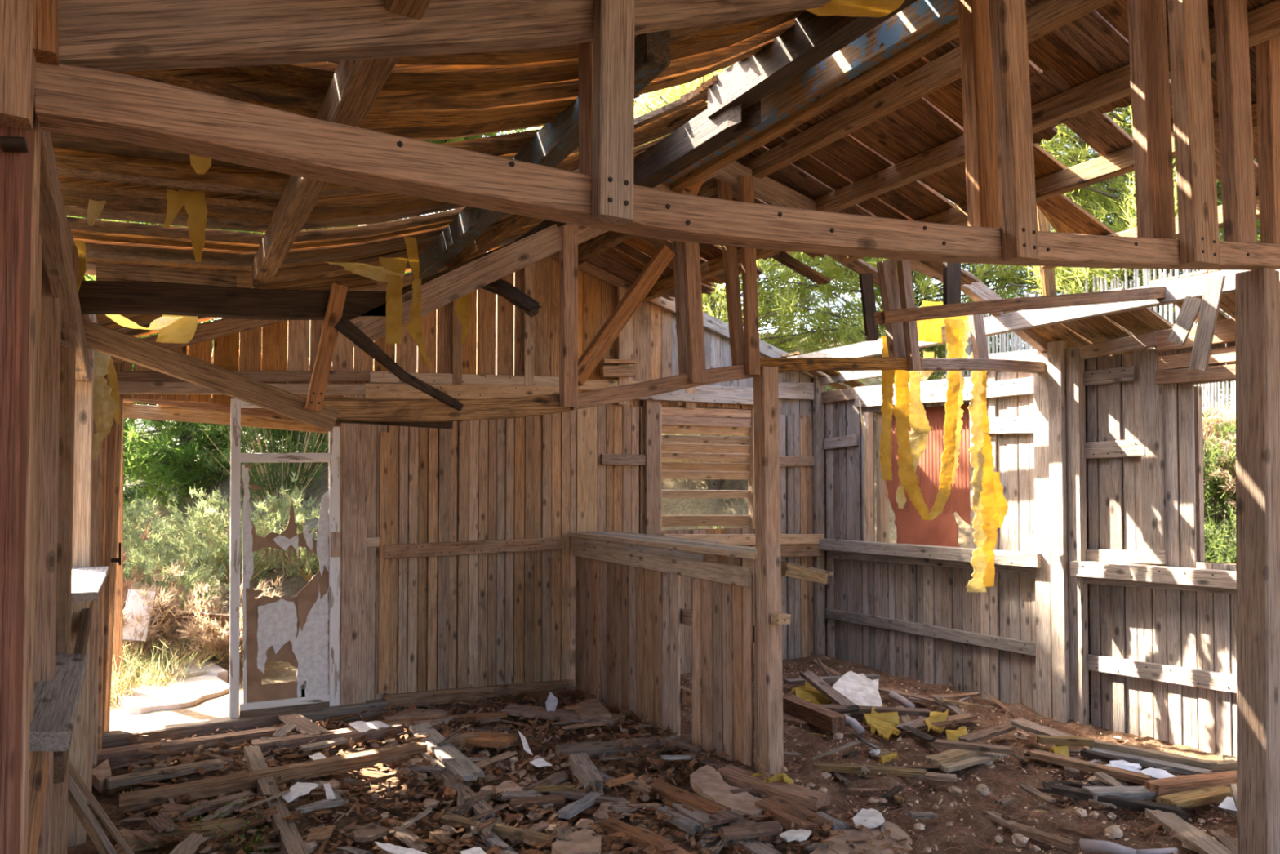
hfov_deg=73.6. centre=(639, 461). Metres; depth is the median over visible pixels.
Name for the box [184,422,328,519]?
tree
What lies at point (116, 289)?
roof truss
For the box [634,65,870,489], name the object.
pine tree
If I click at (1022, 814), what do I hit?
scrap
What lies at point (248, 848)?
chips
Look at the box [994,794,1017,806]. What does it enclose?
scrap
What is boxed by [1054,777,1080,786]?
scrap
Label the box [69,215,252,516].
pine tree
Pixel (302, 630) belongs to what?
door
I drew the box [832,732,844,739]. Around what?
stone
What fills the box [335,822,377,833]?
scrap
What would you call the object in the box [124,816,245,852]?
plank
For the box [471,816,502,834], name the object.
scrap
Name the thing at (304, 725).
plank
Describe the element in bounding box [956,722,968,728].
scrap
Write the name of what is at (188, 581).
shrub
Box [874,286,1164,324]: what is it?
beam
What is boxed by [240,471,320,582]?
shrub
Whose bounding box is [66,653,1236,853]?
floor
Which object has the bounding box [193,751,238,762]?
scrap
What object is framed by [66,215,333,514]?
pine tree
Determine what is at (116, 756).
joist
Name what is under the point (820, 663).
plank
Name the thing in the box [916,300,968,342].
sheet
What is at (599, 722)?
scrap
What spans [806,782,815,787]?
pebble
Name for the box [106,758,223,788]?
plank
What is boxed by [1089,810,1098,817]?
stone
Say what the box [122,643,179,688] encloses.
grass tuft
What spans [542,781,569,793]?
scrap
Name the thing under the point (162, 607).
shrub
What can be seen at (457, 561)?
wall
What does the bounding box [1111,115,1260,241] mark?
pine tree
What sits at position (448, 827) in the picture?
clod
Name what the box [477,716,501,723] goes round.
scrap
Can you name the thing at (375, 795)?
clod
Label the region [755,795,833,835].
bark slab
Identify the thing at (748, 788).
scrap
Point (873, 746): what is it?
scrap
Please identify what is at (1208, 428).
shrub
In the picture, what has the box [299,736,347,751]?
plank
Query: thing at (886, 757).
scrap
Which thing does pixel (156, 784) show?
scrap
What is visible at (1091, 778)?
stone
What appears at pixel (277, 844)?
scrap
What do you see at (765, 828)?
scrap
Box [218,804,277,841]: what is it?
scrap
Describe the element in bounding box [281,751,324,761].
scrap
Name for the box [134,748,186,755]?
scrap
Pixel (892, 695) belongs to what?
pipe
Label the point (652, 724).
scrap
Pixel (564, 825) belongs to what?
scrap
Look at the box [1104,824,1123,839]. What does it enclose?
stone
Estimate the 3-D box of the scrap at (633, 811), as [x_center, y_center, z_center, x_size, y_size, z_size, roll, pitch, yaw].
[-0.068,1.702,4.149,0.272,0.047,0.057,1,-2,-37]
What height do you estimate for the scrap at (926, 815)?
0.036 m
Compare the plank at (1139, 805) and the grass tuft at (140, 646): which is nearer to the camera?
the plank at (1139, 805)
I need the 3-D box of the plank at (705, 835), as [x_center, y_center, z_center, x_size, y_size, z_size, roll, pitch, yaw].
[0.352,1.673,3.893,0.065,0.036,0.430,-1,-2,20]
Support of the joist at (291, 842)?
on the floor
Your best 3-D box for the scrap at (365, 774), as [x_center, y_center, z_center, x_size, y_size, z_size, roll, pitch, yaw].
[-1.370,1.649,4.481,0.207,0.058,0.061,0,-2,1]
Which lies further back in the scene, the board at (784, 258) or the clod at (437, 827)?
the board at (784, 258)
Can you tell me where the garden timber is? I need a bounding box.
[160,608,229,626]
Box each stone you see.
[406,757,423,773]
[480,749,490,756]
[822,771,831,777]
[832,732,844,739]
[869,748,879,756]
[947,786,961,794]
[975,783,990,797]
[982,760,993,764]
[1011,832,1029,847]
[1015,731,1029,740]
[1075,808,1087,817]
[1077,752,1093,760]
[1087,776,1098,784]
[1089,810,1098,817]
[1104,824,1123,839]
[1107,811,1116,819]
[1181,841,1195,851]
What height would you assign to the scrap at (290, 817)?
0.044 m
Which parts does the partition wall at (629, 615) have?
rail, rail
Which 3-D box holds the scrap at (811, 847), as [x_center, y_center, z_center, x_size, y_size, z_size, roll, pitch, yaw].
[0.760,1.654,3.674,0.095,0.039,0.047,0,-2,-6]
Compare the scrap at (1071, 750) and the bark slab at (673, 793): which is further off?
the scrap at (1071, 750)
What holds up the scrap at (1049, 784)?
on the scrap at (1044, 790)
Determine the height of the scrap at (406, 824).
0.037 m
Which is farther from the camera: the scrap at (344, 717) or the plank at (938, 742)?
the scrap at (344, 717)
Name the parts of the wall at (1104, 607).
rail, rail, rail, rail, rail, rail, rail, rail, rail, rail, rail, rail, rail, rail, rail, rail, rail, rail, rail, rail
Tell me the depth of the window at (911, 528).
7.02 m
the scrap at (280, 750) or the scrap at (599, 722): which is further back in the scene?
the scrap at (599, 722)
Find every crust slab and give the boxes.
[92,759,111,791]
[351,825,391,841]
[383,707,447,732]
[480,779,525,800]
[551,830,600,853]
[571,697,611,728]
[689,764,764,822]
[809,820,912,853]
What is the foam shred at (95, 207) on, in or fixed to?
hanging from the roof at (861, 116)
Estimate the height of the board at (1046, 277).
0.585 m
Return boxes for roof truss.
[35,0,1279,270]
[78,160,1048,431]
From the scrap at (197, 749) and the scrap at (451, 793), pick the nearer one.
the scrap at (451, 793)
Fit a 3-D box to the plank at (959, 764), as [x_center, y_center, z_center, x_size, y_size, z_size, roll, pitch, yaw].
[1.840,1.676,4.787,0.464,0.031,0.074,1,-2,-32]
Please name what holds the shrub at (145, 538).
on the ground
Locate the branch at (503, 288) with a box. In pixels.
[481,279,542,317]
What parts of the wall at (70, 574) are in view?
rail, plate, sill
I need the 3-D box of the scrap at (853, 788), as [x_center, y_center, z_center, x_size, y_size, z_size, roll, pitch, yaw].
[1.210,1.703,4.443,0.256,0.016,0.036,0,-2,1]
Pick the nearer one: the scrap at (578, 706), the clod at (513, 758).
the clod at (513, 758)
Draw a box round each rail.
[780,560,833,575]
[780,562,828,584]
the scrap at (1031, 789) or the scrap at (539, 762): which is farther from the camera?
the scrap at (539, 762)
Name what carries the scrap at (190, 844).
on the debris at (371, 847)
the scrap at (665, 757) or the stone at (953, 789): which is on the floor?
the stone at (953, 789)
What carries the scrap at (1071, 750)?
on the floor
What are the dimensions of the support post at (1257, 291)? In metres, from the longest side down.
2.332 x 0.100 x 0.100 m
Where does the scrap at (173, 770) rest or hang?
on the floor
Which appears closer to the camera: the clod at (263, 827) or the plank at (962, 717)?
the clod at (263, 827)
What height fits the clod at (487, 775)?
0.032 m
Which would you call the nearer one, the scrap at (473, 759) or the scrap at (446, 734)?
the scrap at (473, 759)
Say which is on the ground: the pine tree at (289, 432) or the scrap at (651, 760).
the pine tree at (289, 432)
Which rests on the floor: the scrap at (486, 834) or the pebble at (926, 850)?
the pebble at (926, 850)
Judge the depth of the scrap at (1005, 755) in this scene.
4.89 m
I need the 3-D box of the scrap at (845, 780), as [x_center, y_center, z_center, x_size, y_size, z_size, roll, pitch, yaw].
[1.087,1.695,4.588,0.065,0.070,0.210,0,-2,2]
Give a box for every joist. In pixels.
[97,725,279,766]
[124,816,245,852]
[244,745,309,853]
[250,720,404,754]
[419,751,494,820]
[635,825,691,853]
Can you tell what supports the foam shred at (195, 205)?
hanging from the roof at (861, 116)
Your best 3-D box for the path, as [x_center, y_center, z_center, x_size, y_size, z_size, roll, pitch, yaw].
[-3.366,1.813,6.311,2.800,0.129,1.620,1,-2,-29]
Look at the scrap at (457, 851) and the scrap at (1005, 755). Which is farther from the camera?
the scrap at (1005, 755)
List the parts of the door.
rail, rail, rail, rail, broken panel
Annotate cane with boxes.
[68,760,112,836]
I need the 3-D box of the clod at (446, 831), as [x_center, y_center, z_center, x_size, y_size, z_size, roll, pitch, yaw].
[-0.879,1.682,3.871,0.059,0.036,0.090,1,-2,-42]
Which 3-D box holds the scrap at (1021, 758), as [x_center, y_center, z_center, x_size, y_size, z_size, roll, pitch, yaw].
[2.217,1.726,4.975,0.063,0.161,0.341,-1,-2,41]
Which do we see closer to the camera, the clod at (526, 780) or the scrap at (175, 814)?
the scrap at (175, 814)
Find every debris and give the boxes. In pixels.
[118,687,926,853]
[621,659,1236,853]
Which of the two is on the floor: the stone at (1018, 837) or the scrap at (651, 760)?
the stone at (1018, 837)
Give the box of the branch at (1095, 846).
[1080,838,1136,853]
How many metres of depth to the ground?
10.59 m
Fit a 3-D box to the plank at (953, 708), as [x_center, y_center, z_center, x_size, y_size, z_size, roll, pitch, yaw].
[2.138,1.686,5.866,0.064,0.095,0.331,0,-2,-18]
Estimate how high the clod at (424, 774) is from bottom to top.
0.034 m
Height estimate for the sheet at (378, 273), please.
0.061 m
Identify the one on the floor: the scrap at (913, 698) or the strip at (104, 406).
the scrap at (913, 698)
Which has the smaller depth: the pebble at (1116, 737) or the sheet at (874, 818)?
the sheet at (874, 818)
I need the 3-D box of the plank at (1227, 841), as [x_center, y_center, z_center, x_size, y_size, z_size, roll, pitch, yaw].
[2.553,1.657,3.693,0.065,0.026,0.334,0,-2,12]
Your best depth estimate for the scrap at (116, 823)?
3.91 m
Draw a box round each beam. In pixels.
[782,695,845,733]
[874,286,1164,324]
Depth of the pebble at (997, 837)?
3.83 m
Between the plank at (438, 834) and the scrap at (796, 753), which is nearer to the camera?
the plank at (438, 834)
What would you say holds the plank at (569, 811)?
on the plank at (571, 794)
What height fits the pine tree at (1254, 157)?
9.724 m
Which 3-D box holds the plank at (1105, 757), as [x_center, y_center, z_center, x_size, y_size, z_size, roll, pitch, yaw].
[2.640,1.655,4.738,0.055,0.036,0.402,1,-2,-35]
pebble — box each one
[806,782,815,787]
[817,786,827,793]
[871,798,878,803]
[878,796,888,802]
[913,822,924,829]
[923,847,931,853]
[945,822,952,826]
[987,764,995,768]
[995,835,1003,842]
[1027,844,1040,851]
[1113,735,1121,739]
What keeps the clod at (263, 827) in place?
on the floor
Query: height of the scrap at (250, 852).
0.042 m
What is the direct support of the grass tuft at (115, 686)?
on the ground
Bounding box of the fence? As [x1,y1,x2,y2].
[945,268,1235,414]
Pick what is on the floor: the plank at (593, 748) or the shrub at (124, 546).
the plank at (593, 748)
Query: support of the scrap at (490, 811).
on the plank at (540, 837)
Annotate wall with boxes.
[27,86,109,853]
[102,251,824,748]
[567,530,759,772]
[817,317,1236,758]
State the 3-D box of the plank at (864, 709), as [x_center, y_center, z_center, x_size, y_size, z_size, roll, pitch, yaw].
[1.521,1.650,5.694,0.810,0.036,0.094,0,-2,9]
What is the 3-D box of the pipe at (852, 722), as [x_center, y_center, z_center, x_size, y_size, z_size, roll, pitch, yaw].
[1.331,1.666,5.432,0.219,0.103,0.088,-1,-2,45]
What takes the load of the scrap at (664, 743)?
on the plank at (593, 748)
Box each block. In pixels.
[568,751,603,793]
[814,810,849,830]
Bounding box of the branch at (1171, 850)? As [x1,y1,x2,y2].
[1135,847,1177,853]
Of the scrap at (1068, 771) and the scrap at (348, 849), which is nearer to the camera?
the scrap at (348, 849)
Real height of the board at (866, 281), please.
0.404 m
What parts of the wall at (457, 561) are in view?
rail, rail, door sill, rail, rail, rail, rail, rail, rail, rail, rail, rail, rail, rail, rail, rail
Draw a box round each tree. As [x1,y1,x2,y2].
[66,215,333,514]
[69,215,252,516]
[123,337,186,542]
[156,221,409,473]
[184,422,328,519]
[248,209,496,452]
[409,128,534,369]
[499,69,762,316]
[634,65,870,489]
[740,128,1116,384]
[867,107,1222,351]
[991,105,1260,404]
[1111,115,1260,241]
[1174,157,1257,273]
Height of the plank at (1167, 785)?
0.056 m
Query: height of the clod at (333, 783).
0.062 m
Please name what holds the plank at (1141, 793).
on the plank at (1139, 805)
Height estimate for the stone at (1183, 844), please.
0.054 m
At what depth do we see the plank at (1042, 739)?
4.92 m
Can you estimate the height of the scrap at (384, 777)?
0.067 m
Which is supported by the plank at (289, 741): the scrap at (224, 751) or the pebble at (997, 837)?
the scrap at (224, 751)
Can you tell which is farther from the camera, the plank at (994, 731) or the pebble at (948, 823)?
the plank at (994, 731)
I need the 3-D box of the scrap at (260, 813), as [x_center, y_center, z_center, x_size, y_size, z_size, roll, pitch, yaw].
[-1.730,1.592,3.884,0.029,0.028,0.193,1,-2,-42]
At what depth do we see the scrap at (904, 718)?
5.58 m
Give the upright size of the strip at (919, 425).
0.977 m
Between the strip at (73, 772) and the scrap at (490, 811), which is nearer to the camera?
the strip at (73, 772)
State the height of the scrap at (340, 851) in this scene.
0.053 m
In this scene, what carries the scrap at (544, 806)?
on the plank at (557, 799)
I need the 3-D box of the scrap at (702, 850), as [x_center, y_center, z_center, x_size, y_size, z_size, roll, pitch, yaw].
[0.308,1.654,3.542,0.079,0.058,0.245,0,-2,-8]
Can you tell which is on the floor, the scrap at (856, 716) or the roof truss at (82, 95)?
the scrap at (856, 716)
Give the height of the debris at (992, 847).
0.173 m
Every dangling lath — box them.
[1167,295,1201,345]
[1188,275,1225,370]
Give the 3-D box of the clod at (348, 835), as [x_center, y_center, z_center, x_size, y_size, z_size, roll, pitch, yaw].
[-1.309,1.681,3.882,0.069,0.032,0.064,1,-2,-29]
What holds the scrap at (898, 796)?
on the floor
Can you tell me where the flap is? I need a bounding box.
[993,471,1008,528]
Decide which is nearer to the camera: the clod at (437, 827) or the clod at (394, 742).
the clod at (437, 827)
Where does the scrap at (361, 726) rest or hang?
on the plank at (289, 741)
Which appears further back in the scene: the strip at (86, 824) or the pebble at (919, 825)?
the pebble at (919, 825)
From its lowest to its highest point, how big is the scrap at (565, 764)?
0.071 m
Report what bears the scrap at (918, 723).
on the plank at (913, 731)
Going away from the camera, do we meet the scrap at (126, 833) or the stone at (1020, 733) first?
the scrap at (126, 833)
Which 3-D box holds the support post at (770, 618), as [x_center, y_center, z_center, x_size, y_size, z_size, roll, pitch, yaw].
[0.742,0.624,4.758,0.158,2.300,0.223,0,-1,-30]
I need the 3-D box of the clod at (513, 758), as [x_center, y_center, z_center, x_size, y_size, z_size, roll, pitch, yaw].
[-0.724,1.714,4.924,0.052,0.033,0.044,1,-2,-29]
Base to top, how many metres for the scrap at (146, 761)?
0.041 m
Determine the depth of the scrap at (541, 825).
3.82 m
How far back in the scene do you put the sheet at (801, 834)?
3.64 m
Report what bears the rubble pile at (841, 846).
on the floor
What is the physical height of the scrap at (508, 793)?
0.034 m
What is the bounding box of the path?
[109,688,243,730]
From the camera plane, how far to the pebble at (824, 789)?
4.44 m
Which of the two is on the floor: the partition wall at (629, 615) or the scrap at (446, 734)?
the partition wall at (629, 615)
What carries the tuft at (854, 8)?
hanging from the roof at (861, 116)
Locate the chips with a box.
[599,657,1234,853]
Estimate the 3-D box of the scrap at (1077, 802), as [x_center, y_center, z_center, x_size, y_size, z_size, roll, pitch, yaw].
[2.197,1.698,4.327,0.029,0.077,0.172,0,-2,6]
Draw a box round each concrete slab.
[115,674,229,714]
[139,659,227,683]
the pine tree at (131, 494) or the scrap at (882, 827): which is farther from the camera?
the pine tree at (131, 494)
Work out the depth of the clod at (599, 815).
4.04 m
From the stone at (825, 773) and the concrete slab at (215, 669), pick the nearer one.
the stone at (825, 773)
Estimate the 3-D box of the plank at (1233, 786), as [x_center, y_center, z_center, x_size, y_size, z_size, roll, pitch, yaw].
[2.780,1.598,3.883,0.114,0.152,0.404,-1,-2,26]
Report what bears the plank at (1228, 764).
on the floor
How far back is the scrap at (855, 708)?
5.66 m
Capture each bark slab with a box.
[648,780,730,814]
[709,809,776,843]
[715,764,830,811]
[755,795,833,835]
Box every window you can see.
[660,404,755,531]
[886,404,970,547]
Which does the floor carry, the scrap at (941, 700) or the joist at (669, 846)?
the joist at (669, 846)
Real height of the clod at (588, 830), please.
0.058 m
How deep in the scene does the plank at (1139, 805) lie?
4.16 m
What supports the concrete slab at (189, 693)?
on the path
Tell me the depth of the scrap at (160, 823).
3.79 m
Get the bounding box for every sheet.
[105,314,182,330]
[155,314,197,343]
[324,261,404,281]
[779,828,811,841]
[831,671,881,718]
[852,808,884,827]
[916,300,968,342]
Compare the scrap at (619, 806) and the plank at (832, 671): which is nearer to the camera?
the scrap at (619, 806)
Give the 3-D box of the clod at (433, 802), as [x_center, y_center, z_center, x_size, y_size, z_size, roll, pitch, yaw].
[-1.034,1.692,4.233,0.087,0.051,0.088,1,-2,-29]
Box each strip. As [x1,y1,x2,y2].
[67,789,107,853]
[68,762,133,853]
[68,775,117,853]
[75,240,86,293]
[92,350,118,460]
[106,356,119,424]
[378,257,408,344]
[404,235,419,280]
[454,293,470,343]
[879,336,894,479]
[893,318,964,520]
[895,370,931,508]
[920,351,933,381]
[951,320,969,483]
[965,352,988,591]
[973,370,999,586]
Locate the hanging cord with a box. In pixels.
[858,400,867,524]
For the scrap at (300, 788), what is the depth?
4.19 m
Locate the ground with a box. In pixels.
[123,333,1235,689]
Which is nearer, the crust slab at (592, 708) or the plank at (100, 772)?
the plank at (100, 772)
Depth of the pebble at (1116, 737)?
5.36 m
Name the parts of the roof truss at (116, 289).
web post, foam strip, web post, web post, web post, web post, web post, web post, web post, web post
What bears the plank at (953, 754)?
on the debris at (992, 847)
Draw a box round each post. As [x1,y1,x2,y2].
[0,0,58,853]
[753,365,791,775]
[1235,267,1279,853]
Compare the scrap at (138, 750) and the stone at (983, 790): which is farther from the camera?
the scrap at (138, 750)
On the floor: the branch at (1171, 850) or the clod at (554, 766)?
the clod at (554, 766)
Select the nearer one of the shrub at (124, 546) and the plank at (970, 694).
the plank at (970, 694)
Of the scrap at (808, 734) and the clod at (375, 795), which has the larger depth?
the scrap at (808, 734)
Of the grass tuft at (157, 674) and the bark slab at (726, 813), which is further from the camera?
the grass tuft at (157, 674)
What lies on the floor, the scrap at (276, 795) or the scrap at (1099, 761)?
the scrap at (1099, 761)
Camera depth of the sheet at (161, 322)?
4.01 m
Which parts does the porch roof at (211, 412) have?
post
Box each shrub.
[122,561,195,662]
[123,476,190,579]
[123,521,230,639]
[123,522,188,638]
[123,546,168,590]
[144,484,315,590]
[146,595,172,635]
[159,575,283,663]
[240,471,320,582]
[1202,394,1235,457]
[1202,411,1235,521]
[1202,424,1235,511]
[1204,502,1235,564]
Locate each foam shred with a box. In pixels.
[87,199,106,226]
[163,189,184,227]
[178,190,207,262]
[189,155,211,174]
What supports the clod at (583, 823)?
on the debris at (371, 847)
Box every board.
[29,653,88,751]
[123,589,155,640]
[771,251,831,284]
[858,273,879,341]
[942,262,960,304]
[1036,204,1077,233]
[1036,206,1056,295]
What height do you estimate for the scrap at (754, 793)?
0.034 m
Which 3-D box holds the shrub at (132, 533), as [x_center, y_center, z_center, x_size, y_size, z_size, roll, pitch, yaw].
[-5.649,0.800,9.252,1.363,1.292,1.726,0,-2,-9]
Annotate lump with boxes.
[1106,760,1142,772]
[1140,767,1176,779]
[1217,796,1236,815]
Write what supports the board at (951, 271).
hanging from the roof at (861, 116)
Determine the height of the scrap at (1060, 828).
0.034 m
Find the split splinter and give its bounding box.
[333,318,463,411]
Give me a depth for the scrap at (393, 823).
3.92 m
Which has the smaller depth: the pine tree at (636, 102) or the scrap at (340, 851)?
the scrap at (340, 851)
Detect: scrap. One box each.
[101,808,122,820]
[107,841,139,853]
[110,755,168,770]
[111,826,146,839]
[112,812,145,827]
[117,813,171,823]
[124,809,147,816]
[130,764,153,772]
[133,786,150,791]
[133,832,160,844]
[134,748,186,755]
[138,742,161,749]
[142,782,165,785]
[146,811,177,835]
[158,800,200,818]
[159,803,189,814]
[161,768,179,774]
[167,793,191,803]
[168,831,208,853]
[173,834,203,845]
[193,744,204,754]
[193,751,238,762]
[218,749,244,753]
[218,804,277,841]
[235,789,291,811]
[248,807,267,820]
[249,852,283,853]
[257,839,306,848]
[259,736,278,746]
[261,828,280,839]
[265,731,308,757]
[272,721,296,737]
[280,815,299,820]
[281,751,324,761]
[281,782,318,802]
[290,778,315,782]
[295,758,311,763]
[296,798,348,813]
[306,825,336,841]
[308,751,325,759]
[311,789,350,795]
[319,712,356,724]
[323,782,335,799]
[330,850,343,853]
[333,789,344,799]
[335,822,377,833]
[335,845,372,853]
[342,777,370,786]
[348,720,390,732]
[354,768,376,776]
[357,768,399,782]
[359,770,409,785]
[374,841,427,853]
[386,817,416,830]
[388,824,431,851]
[396,731,412,735]
[400,807,431,827]
[404,733,430,742]
[408,764,446,772]
[413,730,444,737]
[431,715,457,722]
[432,776,443,783]
[437,730,457,746]
[442,731,452,736]
[442,757,489,762]
[442,786,456,798]
[453,849,461,853]
[455,773,463,783]
[457,783,463,808]
[459,846,486,853]
[463,780,472,786]
[466,829,488,851]
[471,803,506,821]
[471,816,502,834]
[475,728,490,732]
[475,750,517,768]
[475,820,492,841]
[476,817,497,829]
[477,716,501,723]
[480,726,510,731]
[491,760,511,768]
[496,742,517,749]
[500,718,535,728]
[501,789,537,799]
[507,820,550,844]
[518,730,533,755]
[522,771,569,793]
[529,757,552,767]
[535,756,552,766]
[537,792,554,808]
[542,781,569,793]
[545,691,558,711]
[549,822,572,835]
[551,718,595,724]
[555,827,572,840]
[560,760,588,767]
[561,720,603,728]
[563,705,582,709]
[568,815,624,830]
[591,832,627,846]
[598,769,614,781]
[600,830,630,848]
[601,755,637,759]
[604,773,638,786]
[608,755,640,762]
[608,800,636,813]
[610,807,648,817]
[622,780,652,791]
[625,723,657,728]
[626,802,662,808]
[645,755,658,765]
[655,764,667,777]
[658,741,671,745]
[659,736,701,753]
[659,755,690,759]
[662,741,679,750]
[697,751,710,756]
[699,847,718,853]
[702,815,738,827]
[711,839,728,853]
[718,819,782,839]
[729,785,754,793]
[747,786,760,796]
[751,772,794,783]
[754,755,772,780]
[783,751,802,756]
[791,680,831,704]
[804,841,828,853]
[806,733,826,737]
[809,739,860,760]
[833,771,853,786]
[835,704,859,713]
[841,750,860,758]
[842,713,864,719]
[848,787,891,791]
[854,735,878,749]
[858,764,870,774]
[864,703,901,740]
[864,746,889,759]
[877,785,903,799]
[878,750,897,764]
[879,823,897,839]
[885,786,906,802]
[895,706,915,728]
[895,715,928,733]
[906,810,938,818]
[908,697,923,701]
[911,767,942,772]
[924,707,948,733]
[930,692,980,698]
[938,691,978,710]
[939,698,994,708]
[945,726,968,748]
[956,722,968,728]
[984,692,1009,710]
[994,752,1008,758]
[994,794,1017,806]
[1000,809,1029,819]
[1010,752,1028,763]
[1018,781,1055,804]
[1024,751,1030,756]
[1035,787,1051,792]
[1042,781,1054,792]
[1050,744,1069,756]
[1053,778,1100,787]
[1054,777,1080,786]
[1057,826,1092,839]
[1063,755,1080,780]
[1063,795,1072,802]
[1068,748,1082,752]
[1071,797,1082,808]
[1087,759,1102,763]
[1088,778,1129,786]
[1088,799,1116,808]
[1138,822,1162,835]
[1140,767,1175,773]
[1222,755,1236,759]
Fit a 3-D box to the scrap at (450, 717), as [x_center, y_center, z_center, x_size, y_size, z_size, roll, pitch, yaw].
[-1.300,1.695,5.614,0.066,0.037,0.216,-1,-2,42]
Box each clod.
[217,793,225,797]
[222,841,231,847]
[260,825,270,832]
[260,830,275,839]
[303,840,316,853]
[312,779,327,788]
[322,778,341,790]
[343,831,352,837]
[370,792,379,799]
[380,811,389,818]
[382,737,398,746]
[398,788,410,797]
[417,772,428,780]
[422,798,439,808]
[428,822,441,829]
[440,824,454,833]
[444,806,455,812]
[444,829,453,836]
[483,773,495,780]
[510,756,518,762]
[517,781,529,786]
[523,776,537,782]
[528,807,542,820]
[544,822,556,833]
[546,753,557,758]
[552,764,559,769]
[575,817,595,831]
[580,827,595,835]
[592,810,609,821]
[597,766,606,772]
[597,801,614,815]
[607,765,615,770]
[620,727,628,733]
[635,774,652,782]
[640,794,649,800]
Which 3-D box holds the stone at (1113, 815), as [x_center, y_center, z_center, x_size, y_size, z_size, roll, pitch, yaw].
[2.265,1.702,4.107,0.041,0.036,0.038,1,-2,-29]
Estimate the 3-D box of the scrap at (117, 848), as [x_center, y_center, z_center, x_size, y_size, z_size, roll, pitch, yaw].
[-2.174,1.626,3.603,0.074,0.029,0.293,0,-2,-6]
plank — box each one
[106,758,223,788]
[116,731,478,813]
[171,790,255,821]
[199,796,249,822]
[277,712,330,735]
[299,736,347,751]
[379,711,507,723]
[387,767,418,778]
[408,723,484,780]
[428,828,462,853]
[440,812,556,847]
[450,789,493,816]
[465,731,518,747]
[470,825,517,853]
[501,703,625,726]
[508,793,564,810]
[532,784,576,791]
[548,790,627,803]
[555,735,687,760]
[557,791,604,818]
[599,817,671,853]
[654,805,702,835]
[672,802,782,853]
[680,750,728,768]
[697,828,719,849]
[783,673,879,684]
[800,670,855,705]
[811,657,841,675]
[812,761,927,777]
[815,657,834,683]
[815,703,932,716]
[878,687,959,707]
[895,724,938,742]
[908,772,958,781]
[923,712,977,727]
[925,748,983,766]
[933,695,965,714]
[933,738,1013,755]
[938,751,999,772]
[957,723,1016,742]
[982,810,1017,831]
[1010,717,1075,736]
[1010,822,1076,851]
[1030,748,1151,785]
[1036,734,1094,746]
[1051,783,1186,819]
[1080,747,1155,769]
[1082,785,1162,800]
[1086,746,1212,775]
[1093,738,1217,769]
[1093,771,1124,786]
[1145,769,1236,795]
[1145,808,1235,853]
[1155,784,1232,808]
[1206,827,1236,853]
[1207,759,1236,772]
[1230,783,1236,808]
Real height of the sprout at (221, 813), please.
0.274 m
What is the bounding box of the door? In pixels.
[229,398,341,718]
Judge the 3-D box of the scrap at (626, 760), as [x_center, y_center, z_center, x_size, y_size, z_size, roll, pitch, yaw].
[-0.095,1.653,4.761,0.066,0.050,0.282,1,-2,-45]
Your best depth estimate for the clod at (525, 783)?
4.45 m
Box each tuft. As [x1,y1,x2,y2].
[110,645,153,708]
[110,673,134,705]
[112,641,145,686]
[115,647,204,695]
[122,631,164,673]
[122,637,217,688]
[122,640,155,681]
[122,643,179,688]
[146,626,243,667]
[805,0,904,17]
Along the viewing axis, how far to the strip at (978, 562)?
5.79 m
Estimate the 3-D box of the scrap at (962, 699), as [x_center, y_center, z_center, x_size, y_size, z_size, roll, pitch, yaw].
[2.299,1.715,6.137,0.365,0.104,0.044,1,-2,-24]
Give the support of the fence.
on the ground
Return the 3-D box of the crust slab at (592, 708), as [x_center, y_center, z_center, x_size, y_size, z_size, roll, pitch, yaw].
[-0.331,1.681,5.734,0.207,0.060,0.498,0,-2,-17]
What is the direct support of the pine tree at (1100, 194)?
on the ground
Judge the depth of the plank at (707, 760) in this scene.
4.76 m
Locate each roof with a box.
[50,0,1279,389]
[111,345,417,702]
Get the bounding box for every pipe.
[844,714,865,735]
[888,690,915,707]
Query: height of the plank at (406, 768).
0.026 m
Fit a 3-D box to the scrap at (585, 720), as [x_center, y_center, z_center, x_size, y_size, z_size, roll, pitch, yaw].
[-0.425,1.657,5.453,0.280,0.050,0.055,0,-2,-4]
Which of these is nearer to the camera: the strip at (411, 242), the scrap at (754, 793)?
the strip at (411, 242)
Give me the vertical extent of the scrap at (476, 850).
0.015 m
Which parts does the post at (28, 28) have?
post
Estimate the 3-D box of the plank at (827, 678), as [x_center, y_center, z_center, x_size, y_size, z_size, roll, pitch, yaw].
[1.507,1.696,6.683,0.799,0.036,0.074,0,-2,-15]
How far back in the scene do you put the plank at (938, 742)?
4.88 m

